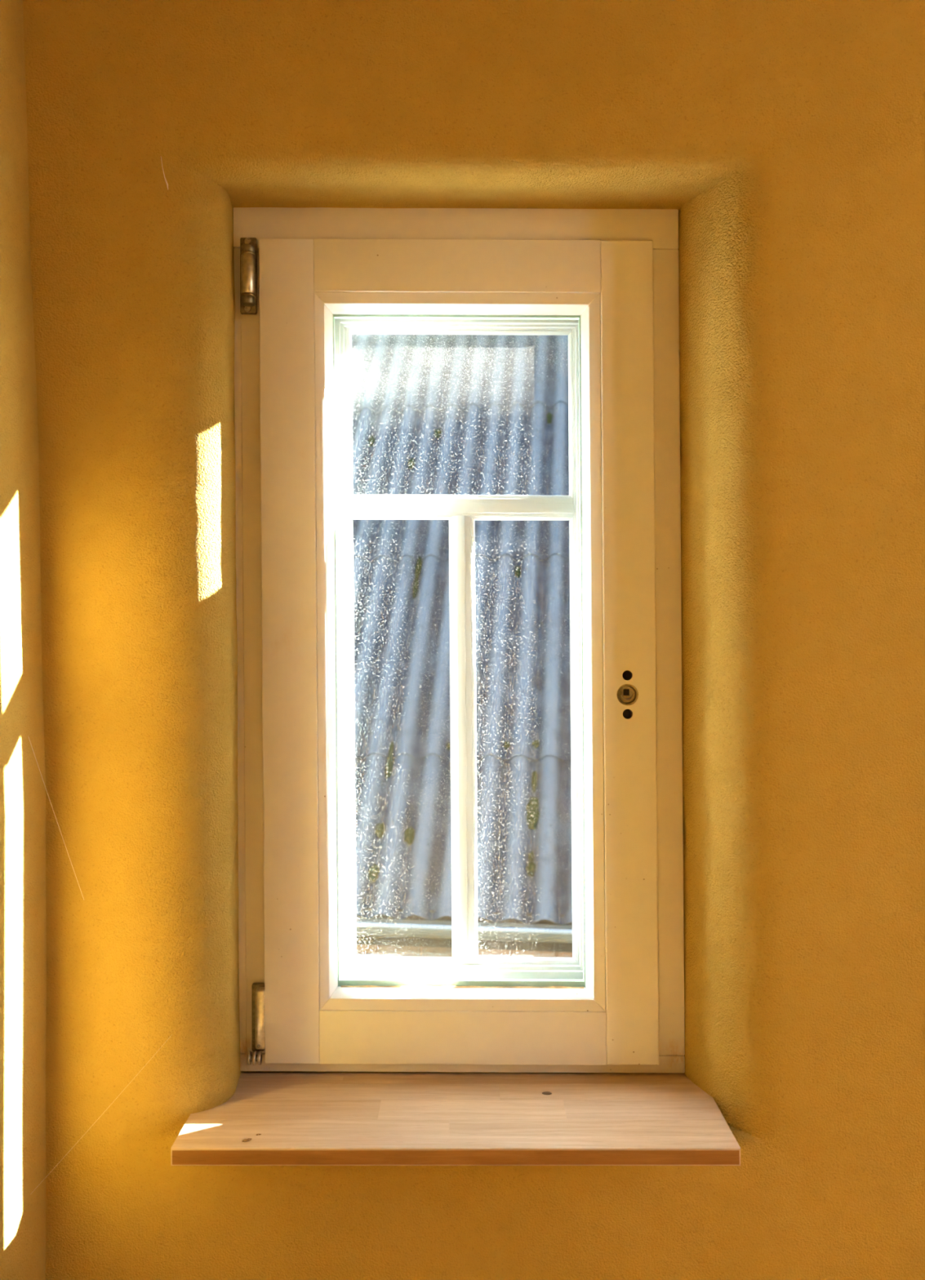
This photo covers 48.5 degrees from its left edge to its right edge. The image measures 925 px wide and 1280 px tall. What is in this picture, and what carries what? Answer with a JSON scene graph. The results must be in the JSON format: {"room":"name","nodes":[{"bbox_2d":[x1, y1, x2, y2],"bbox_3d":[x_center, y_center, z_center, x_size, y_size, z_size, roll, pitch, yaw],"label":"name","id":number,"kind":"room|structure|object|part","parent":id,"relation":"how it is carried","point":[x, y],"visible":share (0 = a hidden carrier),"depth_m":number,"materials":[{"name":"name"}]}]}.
{"room":"room in house","nodes":[
{"label":"room in house","id":0,"kind":"room"},
{"bbox_2d":[0,0,46,1279],"bbox_3d":[-0.582,0.175,-0.544,0.336,2.516,3.420,0,0,0],"label":"wall","id":1,"kind":"structure","parent":0,"point":[23,913],"depth_m":0.98,"materials":[{"name":"paint"}]},
{"bbox_2d":[28,737,84,899],"bbox_3d":[-0.402,0.172,1.014,0.001,0.184,0.069,0,0,31],"label":"thread","id":2,"kind":"object","parent":1,"relation":"attached to","point":[28,737],"visible":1,"depth_m":1.01,"materials":[{"name":"fabric"}]},
{"bbox_2d":[22,0,924,1279],"bbox_3d":[0.775,0.178,1.157,2.604,2.727,0.225,0,0,0],"label":"wall","id":3,"kind":"structure","parent":0,"point":[785,138],"depth_m":1.05,"materials":[{"name":"paint"}]},
{"bbox_2d":[33,1038,168,1191],"bbox_3d":[-0.357,0.470,1.015,0.137,0.137,0.001,0,0,-24],"label":"thread","id":4,"kind":"object","parent":3,"relation":"attached to","point":[168,1038],"visible":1,"depth_m":1.02,"materials":[{"name":"fabric"}]},
{"bbox_2d":[160,156,168,189],"bbox_3d":[-0.303,-0.475,1.043,0.008,0.034,0.002,0,0,0],"label":"straw fibre","id":5,"kind":"object","parent":3,"relation":"attached to","point":[161,157],"visible":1,"depth_m":1.04,"materials":[{"name":"plant"}]},
{"bbox_2d":[170,1072,740,1165],"bbox_3d":[-0.006,0.496,1.071,0.547,0.017,0.172,0,0,0],"label":"board","id":6,"kind":"object","parent":3,"relation":"attached to","point":[300,1118],"visible":0.9,"depth_m":1.04,"materials":[{"name":"brown wood"}]},
{"bbox_2d":[241,1137,252,1142],"bbox_3d":[-0.210,0.487,1.000,0.010,0.003,0.004,0,0,-29],"label":"crumb","id":7,"kind":"object","parent":6,"relation":"on","point":[247,1139],"visible":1,"depth_m":1.00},
{"bbox_2d":[233,207,684,1073],"bbox_3d":[-0.004,0.000,1.164,0.507,0.973,0.066,0,0,0],"label":"window","id":8,"kind":"structure","parent":3,"relation":"in","point":[298,270],"depth_m":1.14,"materials":[{"name":"paint"}]},
{"bbox_2d":[240,292,255,297],"bbox_3d":[-0.238,-0.382,1.139,0.016,0.003,0.016,0,0,37],"label":"washer","id":9,"kind":"object","parent":8,"relation":"in","point":[243,295],"depth_m":1.13,"materials":[{"name":"gold metal"}]},
{"bbox_2d":[240,250,255,255],"bbox_3d":[-0.238,-0.428,1.139,0.016,0.003,0.016,0,0,37],"label":"washer","id":10,"kind":"object","parent":8,"relation":"in","point":[242,252],"depth_m":1.13,"materials":[{"name":"gold metal"}]},
{"bbox_3d":[-0.229,0.423,1.151,0.014,0.076,0.008,0,0,0],"label":"bearing plate","id":11,"kind":"part","parent":8,"relation":"part of","materials":[{"name":"metal"}]},
{"bbox_3d":[-0.007,-0.463,1.175,0.500,0.048,0.045,0,0,0],"label":"frame rail","id":12,"kind":"part","parent":8,"relation":"part of","materials":[{"name":"paint"}]},
{"bbox_3d":[-0.006,-0.415,1.163,0.318,0.059,0.051,0,0,0],"label":"sash rail","id":13,"kind":"part","parent":8,"relation":"part of","materials":[{"name":"beige paint"}]},
{"bbox_3d":[0.000,0.476,1.175,0.500,0.022,0.045,0,0,0],"label":"frame rail","id":14,"kind":"part","parent":8,"relation":"part of","materials":[{"name":"paint"}]},
{"bbox_3d":[0.000,0.441,1.163,0.318,0.060,0.051,0,0,0],"label":"sash rail","id":15,"kind":"part","parent":8,"relation":"part of","materials":[{"name":"beige paint"}]},
{"bbox_2d":[616,684,638,705],"bbox_3d":[0.183,0.061,1.142,0.024,0.024,0.007,0,0,0],"label":"socket","id":16,"kind":"object","parent":8,"relation":"attached to","point":[626,694],"depth_m":1.14,"materials":[{"name":"gold metal"}]},
{"bbox_2d":[334,318,583,979],"bbox_3d":[-0.007,0.008,1.236,0.398,0.908,0.053,0,0,0],"label":"window","id":17,"kind":"structure","parent":3,"relation":"in","point":[461,511],"depth_m":1.22,"materials":[{"name":"white paint"}]},
{"bbox_3d":[-0.004,-0.407,1.236,0.283,0.077,0.053,0,0,0],"label":"rail","id":18,"kind":"part","parent":17,"relation":"part of","materials":[{"name":"white paint"}]},
{"bbox_3d":[-0.003,-0.269,1.228,0.264,0.197,0.004,0,0,0],"label":"glass pane","id":19,"kind":"part","parent":17,"relation":"part of","materials":[{"name":"clear glass"}]},
{"bbox_3d":[0.003,0.422,1.236,0.283,0.080,0.053,0,0,0],"label":"rail","id":20,"kind":"part","parent":17,"relation":"part of","materials":[{"name":"white paint"}]},
{"label":"outside","id":21,"kind":"structure","parent":0,"visible":0},
{"bbox_3d":[0.000,4.350,9.246,28.000,0.300,15.600,0,0,0],"label":"ground","id":22,"kind":"structure","parent":21,"visible":0},
{"bbox_2d":[351,333,573,957],"bbox_3d":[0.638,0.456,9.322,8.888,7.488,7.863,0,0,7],"label":"window pane","id":23,"kind":"structure","parent":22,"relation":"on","point":[420,438],"depth_m":6.75,"materials":[{"name":"glass"}]}
]}

